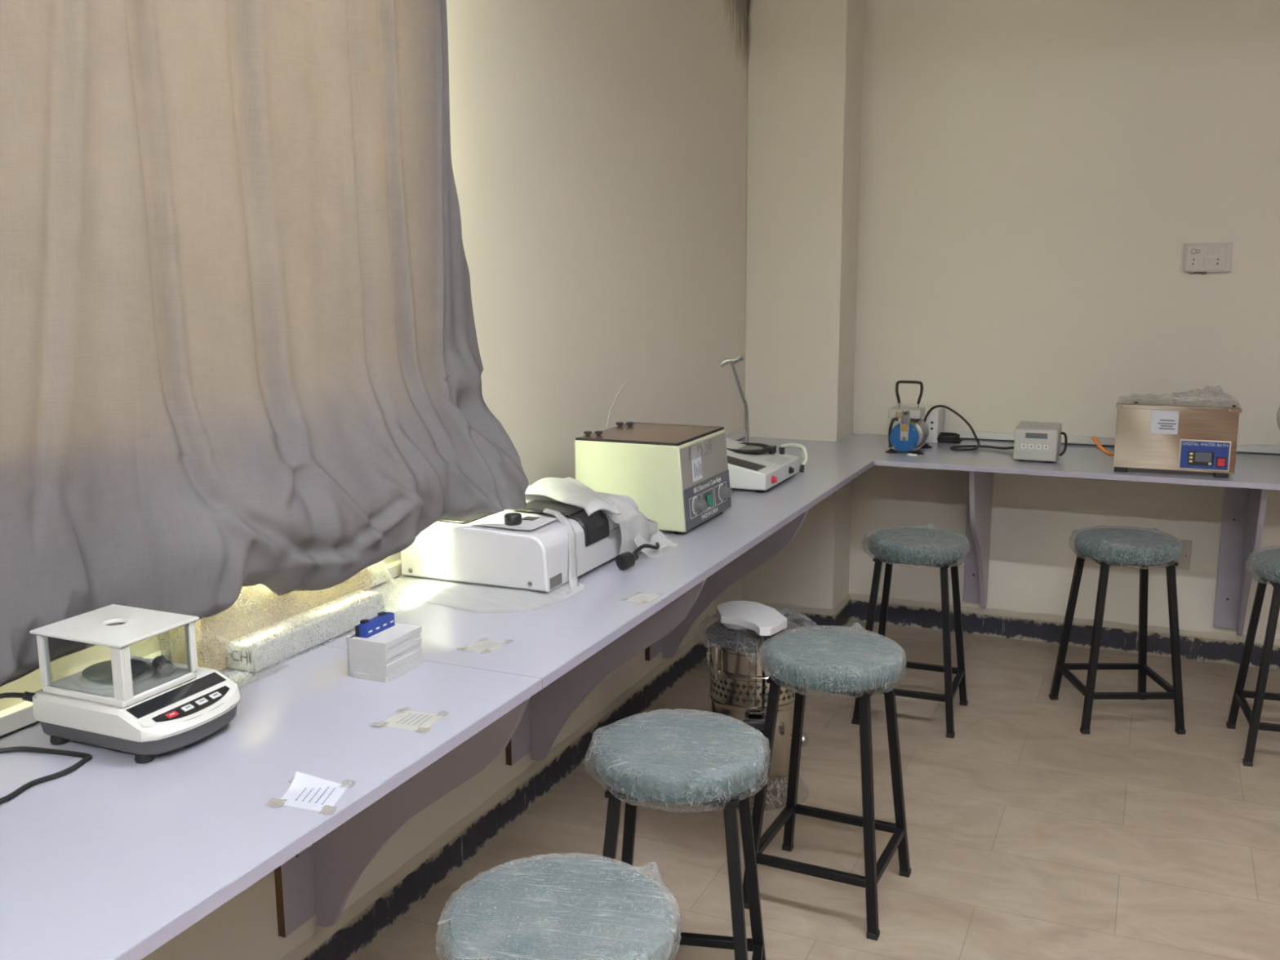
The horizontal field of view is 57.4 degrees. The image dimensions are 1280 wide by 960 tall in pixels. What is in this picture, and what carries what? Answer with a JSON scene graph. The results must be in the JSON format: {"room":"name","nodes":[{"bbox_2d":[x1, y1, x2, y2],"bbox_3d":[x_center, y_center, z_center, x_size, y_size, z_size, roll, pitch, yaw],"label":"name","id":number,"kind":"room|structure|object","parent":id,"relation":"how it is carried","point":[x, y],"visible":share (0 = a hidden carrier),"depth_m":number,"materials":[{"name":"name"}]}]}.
{"room":"science classroom","nodes":[
{"label":"science classroom","id":0,"kind":"room"},
{"bbox_2d":[0,0,748,959],"bbox_3d":[-1.284,-0.267,0.993,0.200,3.050,8.400,4,11,24],"label":"wall","id":1,"kind":"structure","parent":0,"point":[598,148],"depth_m":3.26,"materials":[{"name":"paint"}]},
{"bbox_2d":[0,0,528,687],"bbox_3d":[-0.791,-0.665,1.497,0.199,1.950,2.239,5,11,26],"label":"curtain","id":2,"kind":"object","parent":1,"relation":"hanging from","point":[239,348],"visible":0.99,"depth_m":1.86,"materials":[{"name":"fabric"}]},
{"bbox_2d":[0,644,542,959],"bbox_3d":[-1.119,0.586,0.500,0.607,0.018,3.369,4,11,24],"label":"countertop","id":3,"kind":"structure","parent":1,"relation":"attached to","point":[114,856],"depth_m":1.47,"materials":[{"name":"white laminate"}]},
{"bbox_2d":[0,604,241,804],"bbox_3d":[-0.886,0.328,1.404,0.264,0.168,0.841,6,12,32],"label":"precision balance","id":4,"kind":"object","parent":3,"relation":"on","point":[122,703],"visible":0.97,"depth_m":1.61,"materials":[{"name":"grey plastic"}]},
{"bbox_2d":[40,702,237,755],"bbox_3d":[-0.707,0.341,1.671,0.233,0.029,0.178,4,11,24],"label":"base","id":5,"kind":"object","parent":4,"relation":"attached to","point":[196,726],"depth_m":1.59,"materials":[{"name":"grey plastic"}]},
{"bbox_2d":[151,655,175,677],"bbox_3d":[-0.680,0.266,1.668,0.024,0.024,0.039,-8,13,-36],"label":"weight","id":6,"kind":"object","parent":4,"relation":"on","point":[165,668],"visible":1,"depth_m":1.66,"materials":[{"name":"metal"}]},
{"bbox_2d":[160,562,398,684],"bbox_3d":[-0.616,0.211,2.082,0.177,0.154,0.541,4,11,24],"label":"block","id":7,"kind":"object","parent":3,"relation":"on","point":[263,628],"visible":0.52,"depth_m":2.00,"materials":[{"name":"plastic"}]},
{"bbox_2d":[271,771,354,813],"bbox_3d":[-0.412,0.392,1.470,0.095,0.012,0.104,1,10,8],"label":"paper label","id":8,"kind":"object","parent":3,"relation":"on","point":[306,791],"visible":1,"depth_m":1.48,"materials":[{"name":"white paper"}]},
{"bbox_2d":[346,622,422,682],"bbox_3d":[-0.424,0.282,1.931,0.085,0.066,0.100,4,11,24],"label":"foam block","id":9,"kind":"object","parent":3,"relation":"on","point":[384,656],"visible":0.96,"depth_m":1.89,"materials":[{"name":"white plastic"}]},
{"bbox_2d":[355,611,395,638],"bbox_3d":[-0.437,0.264,1.935,0.023,0.081,0.079,4,11,24],"label":"box","id":10,"kind":"object","parent":9,"relation":"in","point":[366,628],"visible":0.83,"depth_m":1.92,"materials":[{"name":"blue plastic"}]},
{"bbox_2d":[379,706,444,732],"bbox_3d":[-0.334,0.352,1.717,0.095,0.003,0.090,4,11,24],"label":"paper label","id":11,"kind":"object","parent":3,"relation":"on","point":[416,722],"visible":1,"depth_m":1.71,"materials":[{"name":"white paper"}]},
{"bbox_2d":[0,428,749,737],"bbox_3d":[-0.824,0.314,1.860,0.024,0.032,6.143,4,11,24],"label":"windowsill","id":12,"kind":"structure","parent":1,"relation":"attached to","point":[15,718],"depth_m":1.71,"materials":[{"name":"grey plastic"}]},
{"bbox_2d":[274,697,530,937],"bbox_3d":[-0.439,0.610,2.156,0.529,0.622,0.108,4,11,24],"label":"bracket","id":13,"kind":"object","parent":1,"relation":"attached to","point":[318,881],"visible":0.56,"depth_m":2.25,"materials":[{"name":"grey wood"}]},
{"bbox_2d":[318,455,874,688],"bbox_3d":[0.048,0.115,3.088,0.607,0.018,2.386,4,11,24],"label":"countertop","id":14,"kind":"structure","parent":13,"relation":"on","point":[550,641],"depth_m":2.34,"materials":[{"name":"white laminate"}]},
{"bbox_2d":[460,640,512,653],"bbox_3d":[-0.274,0.291,2.057,0.071,0.003,0.085,4,11,24],"label":"paper label","id":15,"kind":"object","parent":14,"relation":"on","point":[482,646],"visible":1,"depth_m":2.06,"materials":[{"name":"white paper"}]},
{"bbox_2d":[400,493,659,591],"bbox_3d":[-0.210,0.112,2.625,0.434,0.154,0.511,4,11,24],"label":"spectrophotometer","id":16,"kind":"object","parent":14,"relation":"on","point":[527,547],"visible":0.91,"depth_m":2.43,"materials":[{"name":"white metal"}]},
{"bbox_2d":[384,476,678,612],"bbox_3d":[-0.243,0.116,2.575,0.445,0.168,0.674,4,11,24],"label":"sheet","id":17,"kind":"object","parent":14,"relation":"on","point":[637,529],"visible":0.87,"depth_m":2.46,"materials":[{"name":"plastic"}]},
{"bbox_2d":[624,591,663,604],"bbox_3d":[0.003,0.236,2.352,0.065,0.003,0.085,4,11,24],"label":"paper label","id":18,"kind":"object","parent":14,"relation":"on","point":[642,598],"visible":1,"depth_m":2.35,"materials":[{"name":"white paper"}]},
{"bbox_2d":[574,422,732,534],"bbox_3d":[0.053,-0.015,3.079,0.332,0.242,0.335,4,11,24],"label":"centrifuge","id":19,"kind":"object","parent":14,"relation":"on","point":[677,476],"visible":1,"depth_m":2.94,"materials":[{"name":"beige metal"}]},
{"bbox_2d":[693,462,702,478],"bbox_3d":[0.147,-0.027,2.970,0.004,0.038,0.048,4,11,24],"label":"print","id":20,"kind":"object","parent":19,"relation":"attached to","point":[697,465],"depth_m":2.97},
{"bbox_2d":[706,493,713,506],"bbox_3d":[0.183,0.051,3.027,0.009,0.028,0.024,4,11,24],"label":"rocker switch","id":21,"kind":"object","parent":19,"relation":"attached to","point":[709,498],"depth_m":3.02,"materials":[{"name":"green plastic"}]},
{"bbox_2d":[719,354,808,492],"bbox_3d":[0.311,-0.193,3.640,0.346,0.391,0.393,4,11,24],"label":"hot plate","id":22,"kind":"object","parent":14,"relation":"on","point":[752,466],"depth_m":3.62,"materials":[{"name":"white plastic"}]},
{"bbox_2d":[727,455,766,471],"bbox_3d":[0.295,-0.054,3.516,0.152,0.032,0.090,4,11,24],"label":"grille","id":23,"kind":"object","parent":22,"relation":"attached to","point":[735,464],"depth_m":3.49,"materials":[{"name":"black plastic"}]},
{"bbox_2d":[788,466,794,474],"bbox_3d":[0.474,-0.030,3.645,0.014,0.023,0.023,4,11,24],"label":"socket","id":24,"kind":"object","parent":22,"relation":"attached to","point":[791,469],"depth_m":3.64,"materials":[{"name":"black plastic"}]},
{"bbox_2d":[302,636,711,959],"bbox_3d":[-1.231,1.216,1.096,0.011,0.093,8.144,4,11,24],"label":"baseboard","id":25,"kind":"structure","parent":1,"relation":"attached to","point":[363,929],"depth_m":2.94,"materials":[{"name":"paint"}]},
{"bbox_2d":[280,600,742,959],"bbox_3d":[-1.231,1.161,1.086,0.012,0.026,8.144,4,11,24],"label":"trim","id":26,"kind":"structure","parent":1,"relation":"attached to","point":[299,953],"depth_m":2.85,"materials":[{"name":"paint"}]},
{"bbox_2d":[505,577,706,765],"bbox_3d":[-0.085,0.468,2.940,0.529,0.622,0.120,4,11,24],"label":"bracket","id":27,"kind":"object","parent":1,"relation":"attached to","point":[547,711],"visible":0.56,"depth_m":3.03,"materials":[{"name":"grey wood"}]},
{"bbox_2d":[605,379,630,429],"bbox_3d":[-0.070,-0.139,3.520,0.003,0.312,0.192,4,11,24],"label":"wire","id":28,"kind":"object","parent":1,"relation":"attached to","point":[628,380],"visible":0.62,"depth_m":3.48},
{"bbox_2d":[644,509,808,660],"bbox_3d":[0.282,0.320,3.752,0.529,0.622,0.124,4,11,24],"label":"bracket","id":29,"kind":"object","parent":1,"relation":"attached to","point":[717,583],"visible":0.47,"depth_m":3.80,"materials":[{"name":"purple wood"}]},
{"bbox_2d":[742,0,864,608],"bbox_3d":[0.631,-0.914,4.539,0.375,3.050,0.256,4,11,24],"label":"wall column","id":30,"kind":"structure","parent":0,"point":[805,57],"depth_m":4.43,"materials":[{"name":"paint"}]},
{"bbox_2d":[742,600,832,615],"bbox_3d":[0.585,0.509,4.670,0.375,0.025,0.012,4,11,24],"label":"trim","id":31,"kind":"structure","parent":30,"relation":"attached to","point":[781,606],"depth_m":4.64,"materials":[{"name":"paint"}]},
{"bbox_2d":[776,609,835,630],"bbox_3d":[0.596,0.564,4.675,0.375,0.093,0.011,4,11,24],"label":"baseboard","id":32,"kind":"structure","parent":30,"relation":"attached to","point":[817,620],"depth_m":4.63,"materials":[{"name":"paint"}]},
{"bbox_2d":[351,620,1279,959],"bbox_3d":[1.101,1.455,0.229,5.400,0.100,8.800,4,11,24],"label":"floor","id":33,"kind":"structure","parent":0,"point":[1032,836],"depth_m":3.02,"materials":[{"name":"tile"}]},
{"bbox_2d":[435,853,681,959],"bbox_3d":[-0.105,0.855,1.607,0.328,0.610,0.331,2,10,12],"label":"stool","id":34,"kind":"object","parent":33,"relation":"on","point":[566,908],"visible":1,"depth_m":1.54,"materials":[{"name":"teal fabric"}]},
{"bbox_2d":[584,708,770,959],"bbox_3d":[0.070,0.754,2.162,0.341,0.610,0.335,1,10,10],"label":"stool","id":35,"kind":"object","parent":33,"relation":"on","point":[691,758],"visible":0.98,"depth_m":2.05,"materials":[{"name":"teal fabric"}]},
{"bbox_2d":[705,619,808,815],"bbox_3d":[0.320,0.629,3.202,0.322,0.486,0.318,4,11,24],"label":"trash can","id":36,"kind":"object","parent":33,"relation":"on","point":[739,690],"visible":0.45,"depth_m":3.10,"materials":[{"name":"silver metal"}]},
{"bbox_2d":[694,604,818,663],"bbox_3d":[0.325,0.408,3.183,0.345,0.078,0.345,4,11,24],"label":"plastic cover","id":37,"kind":"object","parent":36,"relation":"on","point":[782,612],"visible":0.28,"depth_m":3.15,"materials":[{"name":"plastic"}]},
{"bbox_2d":[715,600,786,635],"bbox_3d":[0.301,0.370,3.099,0.159,0.036,0.246,-8,13,-38],"label":"disc","id":38,"kind":"object","parent":37,"relation":"on","point":[765,620],"visible":1,"depth_m":3.07,"materials":[{"name":"white plastic"}]},
{"bbox_2d":[742,622,911,940],"bbox_3d":[0.436,0.659,2.681,0.328,0.610,0.332,5,11,26],"label":"stool","id":39,"kind":"object","parent":33,"relation":"on","point":[855,664],"visible":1,"depth_m":2.60,"materials":[{"name":"teal fabric"}]},
{"bbox_2d":[851,523,969,738],"bbox_3d":[0.883,0.463,3.763,0.337,0.609,0.336,4,11,23],"label":"stool","id":40,"kind":"object","parent":33,"relation":"on","point":[928,547],"visible":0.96,"depth_m":3.66,"materials":[{"name":"teal fabric"}]},
{"bbox_2d":[1048,524,1186,734],"bbox_3d":[1.538,0.464,3.736,0.340,0.610,0.341,0,10,1],"label":"stool","id":41,"kind":"object","parent":33,"relation":"on","point":[1107,547],"visible":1,"depth_m":3.63,"materials":[{"name":"black metal"}]},
{"bbox_2d":[1226,546,1279,766],"bbox_3d":[1.953,0.511,3.450,0.343,0.611,0.336,3,11,18],"label":"stool","id":42,"kind":"object","parent":33,"relation":"on","point":[1265,563],"visible":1,"depth_m":3.40,"materials":[{"name":"black metal"}]},
{"bbox_2d":[848,0,1279,639],"bbox_3d":[2.837,-0.799,3.818,5.400,3.050,0.200,4,11,24],"label":"wall","id":43,"kind":"structure","parent":0,"point":[1037,176],"depth_m":4.29,"materials":[{"name":"paint"}]},
{"bbox_2d":[832,593,850,629],"bbox_3d":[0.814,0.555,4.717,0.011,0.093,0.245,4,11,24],"label":"baseboard","id":44,"kind":"structure","parent":43,"relation":"attached to","point":[842,617],"depth_m":4.72,"materials":[{"name":"paint"}]},
{"bbox_2d":[851,431,867,434],"bbox_3d":[0.881,-0.188,4.683,0.058,0.006,0.029,4,11,24],"label":"trim","id":45,"kind":"structure","parent":43,"relation":"attached to","point":[852,433],"depth_m":4.68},
{"bbox_2d":[962,471,993,608],"bbox_3d":[1.217,0.221,4.329,0.092,0.642,0.529,4,11,24],"label":"bracket","id":46,"kind":"object","parent":43,"relation":"attached to","point":[980,487],"visible":0.77,"depth_m":4.45,"materials":[{"name":"purple wood"}]},
{"bbox_2d":[738,433,1279,489],"bbox_3d":[2.030,-0.034,3.850,3.599,0.018,0.645,4,11,24],"label":"countertop","id":47,"kind":"structure","parent":46,"relation":"on","point":[1255,471],"depth_m":3.99,"materials":[{"name":"white laminate"}]},
{"bbox_2d":[884,380,932,454],"bbox_3d":[0.983,-0.237,4.243,0.138,0.256,0.222,4,11,24],"label":"pump","id":48,"kind":"object","parent":47,"relation":"on","point":[911,433],"visible":1,"depth_m":4.17,"materials":[{"name":"metal"}]},
{"bbox_2d":[900,404,944,443],"bbox_3d":[1.086,-0.217,4.494,0.142,0.128,0.136,4,11,24],"label":"box","id":49,"kind":"object","parent":47,"relation":"on","point":[935,420],"visible":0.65,"depth_m":4.42,"materials":[{"name":"white plastic"}]},
{"bbox_2d":[937,432,962,443],"bbox_3d":[1.167,-0.158,4.426,0.110,0.037,0.078,4,11,24],"label":"coiled cable","id":50,"kind":"object","parent":47,"relation":"on","point":[953,437],"visible":0.99,"depth_m":4.40,"materials":[{"name":"black rubber"}]},
{"bbox_2d":[924,404,1066,462],"bbox_3d":[1.250,-0.169,4.151,0.532,0.152,0.220,9,14,42],"label":"controller","id":51,"kind":"object","parent":47,"relation":"on","point":[1033,441],"visible":1,"depth_m":3.98,"materials":[{"name":"grey plastic"}]},
{"bbox_2d":[1091,395,1242,478],"bbox_3d":[1.701,-0.148,3.801,0.433,0.228,0.254,4,11,24],"label":"bath","id":52,"kind":"object","parent":47,"relation":"on","point":[1175,434],"visible":0.98,"depth_m":3.69,"materials":[{"name":"silver metal"}]},
{"bbox_2d":[1124,385,1236,404],"bbox_3d":[1.739,-0.284,3.768,0.349,0.050,0.220,4,11,24],"label":"plastic sheet","id":53,"kind":"object","parent":52,"relation":"on","point":[1219,393],"visible":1,"depth_m":3.77,"materials":[{"name":"clear plastic"}]},
{"bbox_2d":[1276,405,1279,429],"bbox_3d":[2.051,-0.133,3.570,0.197,0.276,0.201,4,11,24],"label":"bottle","id":54,"kind":"object","parent":47,"relation":"on","point":[1277,416],"visible":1,"depth_m":3.62,"materials":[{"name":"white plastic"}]},
{"bbox_2d":[848,593,1279,670],"bbox_3d":[2.974,0.686,3.909,4.625,0.093,0.011,4,11,24],"label":"baseboard","id":55,"kind":"structure","parent":43,"relation":"attached to","point":[1216,651],"depth_m":4.50,"materials":[{"name":"paint"}]},
{"bbox_2d":[946,429,1279,454],"bbox_3d":[3.139,-0.039,3.695,4.250,0.032,0.024,4,11,24],"label":"trim","id":56,"kind":"structure","parent":43,"relation":"attached to","point":[964,434],"depth_m":4.34,"materials":[{"name":"grey plastic"}]},
{"bbox_2d":[1157,539,1191,569],"bbox_3d":[1.963,0.272,4.289,0.107,0.110,0.012,4,11,24],"label":"wall socket","id":57,"kind":"object","parent":43,"relation":"attached to","point":[1184,563],"visible":0.48,"depth_m":4.27,"materials":[{"name":"white plastic"}]},
{"bbox_2d":[1182,242,1232,275],"bbox_3d":[1.980,-0.771,4.078,0.150,0.110,0.035,4,11,24],"label":"switchboard","id":58,"kind":"object","parent":43,"relation":"attached to","point":[1198,258],"visible":1,"depth_m":4.07,"materials":[{"name":"white plastic"}]},
{"bbox_2d":[1198,258,1204,266],"bbox_3d":[1.957,-0.758,4.073,0.015,0.024,0.003,4,11,24],"label":"switch","id":59,"kind":"object","parent":58,"relation":"attached to","point":[1201,261],"depth_m":4.07,"materials":[{"name":"white plastic"}]},
{"bbox_2d":[1204,258,1208,266],"bbox_3d":[1.972,-0.757,4.066,0.015,0.024,0.003,4,11,24],"label":"switch","id":60,"kind":"object","parent":58,"relation":"attached to","point":[1206,260],"depth_m":4.07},
{"bbox_2d":[1207,246,1213,254],"bbox_3d":[1.980,-0.796,4.056,0.017,0.026,0.003,4,11,24],"label":"switch","id":61,"kind":"object","parent":58,"relation":"attached to","point":[1210,249],"depth_m":4.05,"materials":[{"name":"white plastic"}]},
{"bbox_2d":[1209,258,1214,266],"bbox_3d":[1.988,-0.756,4.059,0.015,0.024,0.003,4,11,24],"label":"switch","id":62,"kind":"object","parent":58,"relation":"attached to","point":[1211,260],"depth_m":4.06,"materials":[{"name":"white plastic"}]},
{"bbox_2d":[1213,246,1218,254],"bbox_3d":[1.996,-0.795,4.048,0.017,0.026,0.003,4,11,24],"label":"switch","id":63,"kind":"object","parent":58,"relation":"attached to","point":[1215,249],"depth_m":4.05,"materials":[{"name":"white plastic"}]},
{"bbox_2d":[1218,246,1225,254],"bbox_3d":[2.013,-0.794,4.041,0.017,0.026,0.003,4,11,24],"label":"switch","id":64,"kind":"object","parent":58,"relation":"attached to","point":[1221,249],"depth_m":4.04,"materials":[{"name":"white plastic"}]},
{"bbox_2d":[1213,486,1267,635],"bbox_3d":[2.034,0.280,3.970,0.095,0.642,0.529,4,11,24],"label":"bracket","id":65,"kind":"object","parent":43,"relation":"attached to","point":[1243,513],"visible":0.7,"depth_m":4.18,"materials":[{"name":"purple wood"}]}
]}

